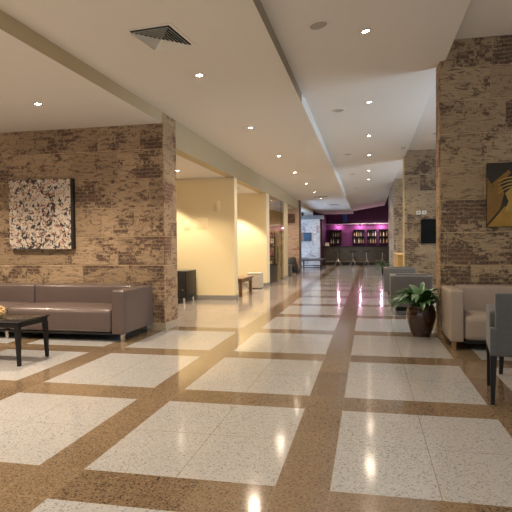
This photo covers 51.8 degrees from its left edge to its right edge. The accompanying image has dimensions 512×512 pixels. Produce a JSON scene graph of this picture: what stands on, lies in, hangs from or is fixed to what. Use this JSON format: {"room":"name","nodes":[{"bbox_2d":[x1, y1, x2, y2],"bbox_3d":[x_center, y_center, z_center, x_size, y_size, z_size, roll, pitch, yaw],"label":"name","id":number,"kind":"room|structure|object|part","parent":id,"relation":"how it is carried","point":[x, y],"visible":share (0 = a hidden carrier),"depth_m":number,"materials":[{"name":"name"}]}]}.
{"room":"lobby","nodes":[
{"label":"lobby","id":0,"kind":"room"},
{"bbox_2d":[0,123,164,322],"bbox_3d":[-4.501,-0.482,8.505,6.590,3.130,0.507,0,1,12],"label":"wall","id":1,"kind":"structure","parent":0,"point":[117,171],"depth_m":7.78,"materials":[{"name":"brick"}]},
{"bbox_2d":[9,178,75,248],"bbox_3d":[-3.223,-0.624,7.933,1.070,1.044,0.068,0,1,12],"label":"painting","id":2,"kind":"object","parent":1,"relation":"attached to","point":[41,212],"visible":1,"depth_m":7.89,"materials":[{"name":"fabric"}]},
{"bbox_2d":[138,323,165,330],"bbox_3d":[-4.529,1.036,8.282,6.616,0.105,0.015,0,1,12],"label":"baseboard","id":3,"kind":"structure","parent":1,"relation":"attached to","point":[155,326],"depth_m":7.61,"materials":[{"name":"beige stone"}]},
{"bbox_2d":[0,0,301,111],"bbox_3d":[-1.775,-2.379,0.699,2.002,0.970,13.500,0,1,12],"label":"ceiling","id":4,"kind":"structure","parent":0,"point":[242,61],"depth_m":5.08,"materials":[{"name":"white paint"}]},
{"bbox_2d":[124,23,195,50],"bbox_3d":[-0.864,-1.982,4.811,0.450,0.026,0.530,0,1,18],"label":"ceiling vent","id":5,"kind":"object","parent":4,"relation":"in","point":[165,36],"visible":1,"depth_m":4.77,"materials":[{"name":"white plastic"}]},
{"bbox_2d":[0,10,352,213],"bbox_3d":[-2.382,-2.593,13.660,8.600,1.125,38.600,0,1,12],"label":"ceiling","id":6,"kind":"structure","parent":0,"point":[72,94],"depth_m":7.46,"materials":[{"name":"white paint"}]},
{"bbox_2d":[176,177,237,295],"bbox_3d":[-1.910,-0.371,12.004,2.996,2.700,0.250,0,1,12],"label":"wall","id":7,"kind":"structure","parent":0,"point":[210,251],"depth_m":11.69,"materials":[{"name":"yellow paint"}]},
{"bbox_2d":[183,221,189,229],"bbox_3d":[-1.547,-0.679,11.786,0.160,0.200,0.009,0,1,12],"label":"wall plate","id":8,"kind":"object","parent":7,"relation":"attached to","point":[186,224],"visible":1,"depth_m":11.78,"materials":[{"name":"yellow paint"}]},
{"bbox_2d":[195,218,206,228],"bbox_3d":[-1.215,-0.721,11.714,0.280,0.240,0.009,0,1,12],"label":"wall plate","id":9,"kind":"object","parent":7,"relation":"attached to","point":[200,223],"visible":1,"depth_m":11.71,"materials":[{"name":"yellow paint"}]},
{"bbox_3d":[-1.216,-0.720,11.710,0.140,0.120,0.002,0,1,12],"label":"panel","id":10,"kind":"part","parent":9,"relation":"part of","materials":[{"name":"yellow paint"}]},
{"bbox_2d":[178,295,235,299],"bbox_3d":[-1.918,0.929,11.902,3.012,0.105,0.015,0,1,12],"label":"baseboard","id":11,"kind":"structure","parent":7,"relation":"attached to","point":[196,297],"depth_m":11.70,"materials":[{"name":"grey stone"}]},
{"bbox_2d":[214,201,219,210],"bbox_3d":[-0.866,-1.102,11.630,0.140,0.220,0.009,0,1,12],"label":"wall plate","id":12,"kind":"object","parent":7,"relation":"attached to","point":[216,203],"visible":1,"depth_m":11.63,"materials":[{"name":"yellow paint"}]},
{"bbox_2d":[176,155,292,208],"bbox_3d":[-1.302,-1.901,15.349,2.800,0.205,14.280,0,1,12],"label":"ceiling","id":13,"kind":"structure","parent":0,"point":[188,169],"depth_m":10.96,"materials":[{"name":"white paint"}]},
{"bbox_2d":[162,112,312,322],"bbox_3d":[0.736,-1.225,17.689,0.204,4.100,20.687,0,1,12],"label":"wall","id":14,"kind":"structure","parent":0,"point":[168,124],"depth_m":8.08,"materials":[{"name":"paint"}]},
{"bbox_2d":[166,318,178,329],"bbox_3d":[-1.245,1.016,7.852,0.012,0.105,0.517,0,1,12],"label":"baseboard","id":15,"kind":"structure","parent":14,"relation":"attached to","point":[173,323],"depth_m":7.84,"materials":[{"name":"beige stone"}]},
{"bbox_2d":[234,178,237,294],"bbox_3d":[-0.444,-0.432,11.689,0.004,2.590,0.250,0,1,12],"label":"trim","id":16,"kind":"structure","parent":14,"relation":"attached to","point":[235,179],"depth_m":11.66,"materials":[{"name":"yellow paint"}]},
{"bbox_2d":[266,193,269,282],"bbox_3d":[0.350,-0.519,15.409,0.004,2.580,0.460,0,1,12],"label":"trim","id":17,"kind":"structure","parent":14,"relation":"attached to","point":[267,195],"depth_m":15.35,"materials":[{"name":"yellow paint"}]},
{"bbox_2d":[281,225,281,278],"bbox_3d":[0.859,-0.540,17.852,0.016,2.660,0.010,0,1,12],"label":"trim","id":18,"kind":"structure","parent":14,"relation":"attached to","point":[281,225],"depth_m":17.86,"materials":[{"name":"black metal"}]},
{"bbox_2d":[237,193,266,282],"bbox_3d":[-1.116,-0.458,15.724,2.996,2.690,0.460,0,1,12],"label":"wall","id":19,"kind":"structure","parent":0,"point":[251,208],"depth_m":15.27,"materials":[{"name":"yellow paint"}]},
{"bbox_2d":[238,283,266,286],"bbox_3d":[-1.146,0.840,15.519,3.012,0.105,0.015,0,1,12],"label":"baseboard","id":20,"kind":"structure","parent":19,"relation":"attached to","point":[243,284],"depth_m":15.33,"materials":[{"name":"grey stone"}]},
{"bbox_2d":[0,265,511,511],"bbox_3d":[0.958,0.985,13.905,15.000,0.150,40.300,0,1,12],"label":"floor","id":21,"kind":"structure","parent":0,"point":[305,391],"depth_m":3.82,"materials":[{"name":"stone"}]},
{"bbox_2d":[0,313,49,366],"bbox_3d":[-3.015,0.898,5.791,1.320,0.468,0.540,0,1,12],"label":"coffee table","id":22,"kind":"object","parent":21,"relation":"on","point":[16,321],"visible":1,"depth_m":5.59,"materials":[{"name":"black wood"}]},
{"bbox_2d":[0,306,6,316],"bbox_3d":[-2.758,0.596,5.658,0.139,0.125,0.147,0,1,12],"label":"flower ball","id":23,"kind":"object","parent":22,"relation":"on","point":[3,311],"visible":1,"depth_m":5.63,"materials":[{"name":"plant"}]},
{"bbox_3d":[-2.452,0.937,5.432,0.055,0.396,0.048,0,1,12],"label":"leg","id":24,"kind":"part","parent":22,"relation":"part of","materials":[{"name":"black wood"}]},
{"bbox_3d":[-2.353,0.926,5.891,0.055,0.396,0.048,0,1,12],"label":"leg","id":25,"kind":"part","parent":22,"relation":"part of","materials":[{"name":"black wood"}]},
{"bbox_2d":[0,283,152,341],"bbox_3d":[-3.248,0.754,7.476,3.430,0.682,0.925,0,1,12],"label":"sofa","id":26,"kind":"object","parent":21,"relation":"on","point":[72,308],"visible":0.86,"depth_m":7.02,"materials":[{"name":"beige leather"}]},
{"bbox_3d":[-3.332,1.055,7.080,0.046,0.100,0.046,0,1,12],"label":"leg","id":27,"kind":"part","parent":26,"relation":"part of","materials":[{"name":"metal"}]},
{"bbox_2d":[0,301,28,329],"bbox_3d":[-4.029,0.821,7.493,1.529,0.338,0.621,0,1,12],"label":"seat cushion","id":28,"kind":"object","parent":26,"relation":"on","point":[7,304],"depth_m":7.35,"materials":[{"name":"beige leather"}]},
{"bbox_2d":[0,283,43,302],"bbox_3d":[-3.936,0.617,7.935,1.529,0.417,0.308,0,1,12],"label":"cushion","id":29,"kind":"object","parent":26,"relation":"on","point":[9,292],"depth_m":7.69,"materials":[{"name":"beige leather"}]},
{"bbox_2d":[8,302,111,332],"bbox_3d":[-2.528,0.815,7.173,1.529,0.338,0.621,0,1,12],"label":"seat cushion","id":30,"kind":"object","parent":26,"relation":"on","point":[65,317],"depth_m":6.87,"materials":[{"name":"beige leather"}]},
{"bbox_2d":[35,283,139,302],"bbox_3d":[-2.435,0.611,7.615,1.529,0.417,0.308,0,1,12],"label":"cushion","id":31,"kind":"object","parent":26,"relation":"on","point":[47,292],"depth_m":7.49,"materials":[{"name":"beige leather"}]},
{"bbox_3d":[-1.659,0.707,7.136,0.178,0.564,0.925,0,1,12],"label":"armrest","id":32,"kind":"part","parent":26,"relation":"part of","materials":[{"name":"beige leather"}]},
{"bbox_2d":[177,269,195,303],"bbox_3d":[-1.750,0.650,11.386,0.724,0.684,0.725,0,1,12],"label":"base cabinet","id":33,"kind":"object","parent":21,"relation":"on","point":[186,278],"visible":0.48,"depth_m":11.10,"materials":[{"name":"black wood"}]},
{"bbox_3d":[-1.817,0.608,11.073,0.690,0.535,0.018,0,1,12],"label":"door","id":34,"kind":"part","parent":33,"relation":"part of","materials":[{"name":"black wood"}]},
{"bbox_2d":[238,276,252,295],"bbox_3d":[-0.507,0.732,13.087,0.640,0.420,1.240,0,1,12],"label":"bench","id":35,"kind":"object","parent":21,"relation":"on","point":[241,279],"visible":0.51,"depth_m":12.87,"materials":[{"name":"brown wood"}]},
{"bbox_3d":[-0.365,0.767,12.505,0.070,0.375,0.070,0,1,12],"label":"leg","id":36,"kind":"part","parent":35,"relation":"part of","materials":[{"name":"brown wood"}]},
{"bbox_3d":[-0.508,0.545,13.082,0.640,0.045,1.240,0,1,12],"label":"seat","id":37,"kind":"part","parent":35,"relation":"part of","materials":[{"name":"brown wood"}]},
{"bbox_3d":[-0.140,0.741,13.561,0.070,0.375,0.070,0,1,12],"label":"leg","id":38,"kind":"part","parent":35,"relation":"part of","materials":[{"name":"brown wood"}]},
{"bbox_2d":[247,272,262,288],"bbox_3d":[-0.015,0.674,14.719,0.380,0.452,0.380,0,1,12],"label":"stool","id":39,"kind":"object","parent":21,"relation":"on","point":[257,280],"visible":0.87,"depth_m":14.53,"materials":[{"name":"beige fabric"}]},
{"bbox_3d":[-0.017,0.484,14.715,0.380,0.072,0.380,0,1,12],"label":"seat","id":40,"kind":"part","parent":39,"relation":"part of","materials":[{"name":"beige fabric"}]},
{"bbox_2d":[269,233,275,263],"bbox_3d":[0.362,-0.001,18.560,0.700,1.620,0.340,0,1,12],"label":"display shelf","id":41,"kind":"object","parent":21,"relation":"on","point":[274,256],"visible":0.19,"depth_m":18.33,"materials":[{"name":"brown wood"}]},
{"bbox_2d":[270,264,277,283],"bbox_3d":[0.304,0.570,16.694,0.500,0.565,1.740,0,1,12],"label":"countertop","id":42,"kind":"structure","parent":21,"relation":"on","point":[273,267],"depth_m":16.87,"materials":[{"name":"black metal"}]},
{"bbox_2d":[274,202,287,278],"bbox_3d":[0.895,-0.546,18.790,0.350,2.690,0.900,0,1,12],"label":"pier","id":43,"kind":"object","parent":21,"relation":"on","point":[280,208],"visible":0.86,"depth_m":18.36,"materials":[{"name":"beige paint"}]},
{"bbox_2d":[288,264,291,275],"bbox_3d":[1.156,0.544,20.398,0.440,0.432,0.440,0,1,12],"label":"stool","id":44,"kind":"object","parent":21,"relation":"on","point":[289,265],"visible":0.38,"depth_m":20.15,"materials":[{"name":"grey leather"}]},
{"bbox_2d":[288,257,299,273],"bbox_3d":[1.415,0.393,21.449,0.670,0.680,0.830,0,1,12],"label":"armchair","id":45,"kind":"object","parent":21,"relation":"on","point":[295,269],"visible":0.4,"depth_m":21.32,"materials":[{"name":"black leather"}]},
{"bbox_2d":[302,258,325,269],"bbox_3d":[2.717,0.389,25.584,1.170,0.475,2.500,0,1,12],"label":"bench","id":46,"kind":"object","parent":21,"relation":"on","point":[303,259],"visible":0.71,"depth_m":25.05,"materials":[{"name":"black metal"}]},
{"bbox_3d":[2.716,0.174,25.579,1.170,0.045,2.500,0,1,12],"label":"seat","id":47,"kind":"part","parent":46,"relation":"part of","materials":[{"name":"black metal"}]},
{"bbox_2d":[323,246,388,264],"bbox_3d":[5.734,-0.041,30.176,3.745,1.070,0.802,0,1,12],"label":"bar counter","id":48,"kind":"object","parent":21,"relation":"on","point":[345,256],"depth_m":29.90,"materials":[{"name":"black metal"}]},
{"bbox_2d":[323,246,388,246],"bbox_3d":[5.729,-0.550,30.165,3.745,0.050,0.800,0,1,12],"label":"countertop","id":49,"kind":"structure","parent":48,"relation":"on","point":[323,246],"depth_m":29.77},
{"bbox_3d":[5.650,0.304,29.815,3.620,0.044,0.044,0,1,12],"label":"foot rail","id":50,"kind":"part","parent":48,"relation":"part of","materials":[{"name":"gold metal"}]},
{"bbox_2d":[374,260,391,273],"bbox_3d":[4.999,0.434,20.644,0.820,0.570,0.757,-1,1,-6],"label":"potted plant","id":51,"kind":"object","parent":21,"relation":"on","point":[382,263],"visible":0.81,"depth_m":20.58,"materials":[{"name":"green plant"}]},
{"bbox_2d":[393,253,402,266],"bbox_3d":[4.614,0.372,16.434,0.524,0.895,2.840,0,1,12],"label":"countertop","id":52,"kind":"structure","parent":21,"relation":"on","point":[398,257],"depth_m":15.20,"materials":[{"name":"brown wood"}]},
{"bbox_2d":[383,267,415,297],"bbox_3d":[3.252,0.596,11.984,0.670,0.675,0.760,0,1,12],"label":"armchair","id":53,"kind":"object","parent":21,"relation":"on","point":[386,270],"visible":0.49,"depth_m":11.67,"materials":[{"name":"grey leather"}]},
{"bbox_3d":[3.318,0.516,12.293,0.670,0.530,0.125,0,1,12],"label":"armrest","id":54,"kind":"part","parent":53,"relation":"part of","materials":[{"name":"grey leather"}]},
{"bbox_2d":[389,273,431,314],"bbox_3d":[2.698,0.664,9.241,0.670,0.675,0.760,0,1,12],"label":"armchair","id":55,"kind":"object","parent":21,"relation":"on","point":[397,281],"visible":0.45,"depth_m":8.91,"materials":[{"name":"grey leather"}]},
{"bbox_3d":[2.421,0.593,9.298,0.105,0.530,0.506,0,1,12],"label":"backrest","id":56,"kind":"part","parent":55,"relation":"part of","materials":[{"name":"grey leather"}]},
{"bbox_3d":[2.763,0.584,9.549,0.670,0.530,0.125,0,1,12],"label":"armrest","id":57,"kind":"part","parent":55,"relation":"part of","materials":[{"name":"grey leather"}]},
{"bbox_2d":[385,282,440,336],"bbox_3d":[2.057,0.715,7.001,0.680,0.686,0.882,0,1,12],"label":"potted plant","id":58,"kind":"object","parent":21,"relation":"on","point":[421,313],"visible":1,"depth_m":6.86,"materials":[{"name":"green plant"}]},
{"bbox_3d":[2.187,0.855,6.981,0.380,0.405,0.380,0,1,12],"label":"pot","id":59,"kind":"part","parent":58,"relation":"part of","materials":[{"name":"brown ceramic"}]},
{"bbox_2d":[440,35,511,337],"bbox_3d":[4.272,-0.876,6.529,3.822,3.850,0.330,0,1,12],"label":"wall pier","id":60,"kind":"object","parent":21,"relation":"on","point":[476,73],"visible":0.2,"depth_m":6.68,"materials":[{"name":"brick"}]},
{"bbox_2d":[486,162,511,226],"bbox_3d":[3.296,-0.765,6.547,0.800,0.800,0.046,0,1,12],"label":"painting","id":61,"kind":"object","parent":60,"relation":"attached to","point":[498,175],"visible":1,"depth_m":6.58,"materials":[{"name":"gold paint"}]},
{"bbox_2d":[442,284,511,349],"bbox_3d":[3.211,0.713,6.187,1.868,0.707,0.760,0,1,12],"label":"sofa","id":62,"kind":"object","parent":21,"relation":"on","point":[463,305],"visible":0.73,"depth_m":6.08,"materials":[{"name":"beige leather"}]},
{"bbox_3d":[2.368,0.679,6.365,0.146,0.593,0.760,0,1,12],"label":"armrest","id":63,"kind":"part","parent":62,"relation":"part of","materials":[{"name":"beige leather"}]},
{"bbox_3d":[2.275,1.031,6.057,0.046,0.095,0.046,0,1,12],"label":"leg","id":64,"kind":"part","parent":62,"relation":"part of","materials":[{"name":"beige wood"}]},
{"bbox_2d":[464,310,485,340],"bbox_3d":[2.802,0.805,6.155,0.780,0.318,0.516,0,1,12],"label":"seat cushion","id":65,"kind":"object","parent":62,"relation":"on","point":[474,320],"depth_m":5.97,"materials":[{"name":"beige leather"}]},
{"bbox_2d":[454,284,511,310],"bbox_3d":[2.878,0.589,6.516,0.780,0.467,0.248,0,1,12],"label":"sofa back","id":66,"kind":"object","parent":62,"relation":"on","point":[476,296],"depth_m":6.43,"materials":[{"name":"beige leather"}]},
{"bbox_2d":[486,292,511,404],"bbox_3d":[2.140,0.697,4.186,0.544,0.850,0.630,0,1,21],"label":"dining chair","id":67,"kind":"object","parent":21,"relation":"on","point":[499,314],"visible":1,"depth_m":3.97,"materials":[{"name":"grey fabric"}]},
{"bbox_3d":[2.008,0.929,4.529,0.048,0.372,0.050,0,1,21],"label":"leg","id":68,"kind":"part","parent":67,"relation":"part of","materials":[{"name":"black wood"}]},
{"bbox_3d":[1.933,0.585,4.306,0.072,0.333,0.550,0,1,21],"label":"armrest","id":69,"kind":"part","parent":67,"relation":"part of","materials":[{"name":"grey fabric"}]},
{"bbox_3d":[1.812,0.943,4.019,0.048,0.372,0.058,0,1,21],"label":"leg","id":70,"kind":"part","parent":67,"relation":"part of","materials":[{"name":"black wood"}]},
{"bbox_3d":[2.039,0.519,3.926,0.544,0.480,0.080,0,1,21],"label":"backrest","id":71,"kind":"part","parent":67,"relation":"part of","materials":[{"name":"grey fabric"}]},
{"bbox_2d":[499,357,503,373],"bbox_3d":[2.902,0.862,5.044,1.195,0.468,0.550,0,1,12],"label":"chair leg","id":72,"kind":"object","parent":21,"relation":"on","point":[501,359],"visible":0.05,"depth_m":4.91,"materials":[{"name":"black wood"}]},
{"bbox_2d":[269,204,273,263],"bbox_3d":[-0.499,-0.549,19.446,2.650,2.690,0.200,0,1,12],"label":"wall","id":73,"kind":"structure","parent":0,"point":[271,206],"depth_m":19.10,"materials":[{"name":"beige paint"}]},
{"bbox_2d":[288,200,298,266],"bbox_3d":[0.363,-0.808,22.554,3.040,3.050,0.450,0,1,12],"label":"wall","id":74,"kind":"structure","parent":0,"point":[293,228],"depth_m":22.06,"materials":[{"name":"brick"}]},
{"bbox_2d":[288,214,294,222],"bbox_3d":[1.464,-1.572,22.051,0.330,0.370,0.032,0,1,12],"label":"picture","id":75,"kind":"object","parent":74,"relation":"attached to","point":[291,217],"visible":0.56,"depth_m":22.03,"materials":[{"name":"brown wood"}]},
{"bbox_2d":[288,215,293,221],"bbox_3d":[1.461,-1.571,22.037,0.280,0.320,0.002,0,1,12],"label":"print","id":76,"kind":"object","parent":75,"relation":"attached to","point":[290,217],"depth_m":22.03},
{"bbox_2d":[299,200,301,272],"bbox_3d":[1.869,-0.814,22.232,0.040,3.050,0.450,0,1,12],"label":"trim","id":77,"kind":"structure","parent":74,"relation":"attached to","point":[300,248],"depth_m":22.11,"materials":[{"name":"metal"}]},
{"bbox_2d":[301,212,312,215],"bbox_3d":[1.558,-2.825,28.284,3.000,1.400,0.150,0,1,12],"label":"wall","id":78,"kind":"structure","parent":0,"point":[302,213],"depth_m":27.99,"materials":[{"name":"white paint"}]},
{"bbox_2d":[301,219,319,266],"bbox_3d":[1.710,-0.670,28.023,3.390,2.500,0.300,0,1,12],"label":"wall","id":79,"kind":"structure","parent":0,"point":[310,249],"depth_m":27.61,"materials":[{"name":"stone"}]},
{"bbox_2d":[301,233,310,240],"bbox_3d":[2.565,-1.000,27.651,0.660,0.440,0.053,0,1,12],"label":"painting","id":80,"kind":"object","parent":79,"relation":"attached to","point":[304,236],"visible":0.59,"depth_m":27.61,"materials":[{"name":"fabric"}]},
{"bbox_2d":[301,215,323,218],"bbox_3d":[1.803,-2.021,27.980,3.600,0.200,0.380,0,1,12],"label":"trim","id":81,"kind":"structure","parent":79,"relation":"on","point":[309,216],"depth_m":27.53,"materials":[{"name":"grey paint"}]},
{"bbox_2d":[319,214,325,264],"bbox_3d":[4.011,-0.971,31.524,0.170,2.900,2.920,0,1,12],"label":"wall","id":82,"kind":"structure","parent":0,"point":[322,221],"depth_m":30.17,"materials":[{"name":"purple paint"}]},
{"bbox_2d":[313,198,387,245],"bbox_3d":[5.886,-1.618,32.847,4.750,4.100,0.480,0,1,12],"label":"wall","id":83,"kind":"structure","parent":0,"point":[379,214],"depth_m":32.51,"materials":[{"name":"purple paint"}]},
{"bbox_2d":[330,230,341,243],"bbox_3d":[4.941,-1.186,32.675,0.710,0.860,0.260,0,1,12],"label":"upper cabinet","id":84,"kind":"object","parent":83,"relation":"attached to","point":[339,237],"visible":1,"depth_m":32.76,"materials":[{"name":"brown wood"}]},
{"bbox_2d":[343,214,346,221],"bbox_3d":[5.512,-2.396,32.644,0.260,0.570,0.031,0,1,12],"label":"wall panel","id":85,"kind":"object","parent":83,"relation":"attached to","point":[344,215],"visible":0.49,"depth_m":32.63,"materials":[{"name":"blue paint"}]},
{"bbox_2d":[326,223,387,224],"bbox_3d":[6.208,-1.977,32.410,3.745,0.050,0.219,0,1,12],"label":"rail","id":86,"kind":"object","parent":83,"relation":"attached to","point":[351,223],"visible":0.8,"depth_m":32.28,"materials":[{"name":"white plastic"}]},
{"bbox_2d":[353,229,364,243],"bbox_3d":[6.320,-1.192,32.381,0.690,0.860,0.260,0,1,12],"label":"upper cabinet","id":87,"kind":"object","parent":83,"relation":"attached to","point":[359,237],"visible":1,"depth_m":32.45,"materials":[{"name":"brown wood"}]},
{"bbox_2d":[367,229,376,243],"bbox_3d":[7.087,-1.195,32.217,0.580,0.860,0.260,0,1,12],"label":"upper cabinet","id":88,"kind":"object","parent":83,"relation":"attached to","point":[369,237],"visible":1,"depth_m":32.29,"materials":[{"name":"brown wood"}]},
{"bbox_3d":[7.112,-1.198,32.334,0.580,0.860,0.020,0,1,12],"label":"panel","id":89,"kind":"part","parent":88,"relation":"part of","materials":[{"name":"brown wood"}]},
{"bbox_2d":[379,229,387,242],"bbox_3d":[7.767,-1.198,32.072,0.550,0.860,0.260,0,1,12],"label":"upper cabinet","id":90,"kind":"object","parent":83,"relation":"attached to","point":[385,231],"visible":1,"depth_m":32.16,"materials":[{"name":"brown wood"}]},
{"bbox_2d":[260,0,470,97],"bbox_3d":[0.126,-2.454,0.404,1.840,0.840,13.720,0,1,12],"label":"ceiling","id":91,"kind":"structure","parent":0,"point":[404,37],"depth_m":5.55,"materials":[{"name":"white paint"}]},
{"bbox_2d":[308,20,328,29],"bbox_3d":[0.595,-2.206,5.036,0.204,0.038,0.207,0,1,6],"label":"ceiling speaker","id":92,"kind":"object","parent":91,"relation":"attached to","point":[319,24],"visible":1,"depth_m":5.03,"materials":[{"name":"white plastic"}]},
{"bbox_2d":[309,21,326,28],"bbox_3d":[0.595,-2.206,5.036,0.172,0.001,0.172,-10,-1,12],"label":"grille","id":93,"kind":"object","parent":92,"relation":"attached to","point":[321,24],"depth_m":5.04,"materials":[{"name":"white metal"}]},
{"bbox_2d":[360,28,370,33],"bbox_3d":[1.115,-2.287,5.363,0.106,0.027,0.107,0,1,19],"label":"recessed light","id":94,"kind":"object","parent":91,"relation":"attached to","point":[364,31],"visible":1,"depth_m":5.36,"materials":[{"name":"metal"}]},
{"bbox_2d":[348,187,390,210],"bbox_3d":[5.894,-3.100,27.428,1.840,0.890,11.000,0,1,12],"label":"ceiling","id":95,"kind":"structure","parent":0,"point":[374,198],"depth_m":26.18,"materials":[{"name":"white paint"}]},
{"bbox_2d":[305,67,436,194],"bbox_3d":[3.152,-2.796,14.581,1.840,0.860,15.280,0,1,12],"label":"ceiling","id":96,"kind":"structure","parent":0,"point":[392,119],"depth_m":9.73,"materials":[{"name":"white paint"}]},
{"bbox_2d":[332,108,344,112],"bbox_3d":[1.323,-2.329,8.447,0.204,0.038,0.207,0,1,6],"label":"ceiling speaker","id":97,"kind":"object","parent":96,"relation":"attached to","point":[341,109],"visible":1,"depth_m":8.44,"materials":[{"name":"white plastic"}]},
{"bbox_2d":[388,195,388,245],"bbox_3d":[7.453,-1.537,28.668,0.240,4.100,8.000,0,1,12],"label":"wall","id":98,"kind":"structure","parent":0,"point":[388,195],"depth_m":31.75,"materials":[{"name":"paint"}]},
{"bbox_2d":[389,179,402,266],"bbox_3d":[7.616,-1.188,22.096,3.780,3.700,4.800,0,1,12],"label":"wall","id":99,"kind":"structure","parent":0,"point":[396,191],"depth_m":20.12,"materials":[{"name":"brick"}]},
{"bbox_2d":[395,160,402,178],"bbox_3d":[6.507,-3.094,16.890,3.760,0.430,5.750,0,1,12],"label":"ceiling","id":100,"kind":"structure","parent":0,"point":[400,171],"depth_m":18.58,"materials":[{"name":"white paint"}]},
{"bbox_2d":[403,158,404,266],"bbox_3d":[4.009,-0.877,14.308,0.015,3.500,0.450,0,1,12],"label":"wall","id":101,"kind":"structure","parent":0,"point":[403,158],"depth_m":14.20,"materials":[{"name":"paint"}]},
{"bbox_2d":[404,149,435,288],"bbox_3d":[5.866,-0.995,13.908,3.785,3.720,0.450,0,1,12],"label":"wall","id":102,"kind":"structure","parent":0,"point":[419,165],"depth_m":14.00,"materials":[{"name":"brick"}]},
{"bbox_2d":[421,219,435,242],"bbox_3d":[4.890,-0.660,13.867,1.060,0.650,0.052,0,1,12],"label":"television","id":103,"kind":"object","parent":102,"relation":"attached to","point":[428,226],"visible":0.41,"depth_m":13.91,"materials":[{"name":"black metal"}]},
{"bbox_2d":[408,81,435,149],"bbox_3d":[5.066,-2.937,10.139,3.760,0.410,7.160,0,1,12],"label":"ceiling","id":104,"kind":"structure","parent":0,"point":[422,139],"depth_m":11.39,"materials":[{"name":"white paint"}]},
{"bbox_2d":[436,62,440,337],"bbox_3d":[2.398,-0.720,6.933,0.014,3.553,0.330,0,1,12],"label":"wall","id":105,"kind":"structure","parent":0,"point":[438,284],"depth_m":6.88,"materials":[{"name":"brick"}]},
{"bbox_2d":[455,0,511,38],"bbox_3d":[2.840,-2.738,-0.289,3.760,0.290,13.510,0,1,12],"label":"ceiling","id":106,"kind":"structure","parent":0,"point":[482,18],"depth_m":6.10,"materials":[{"name":"white paint"}]}
]}

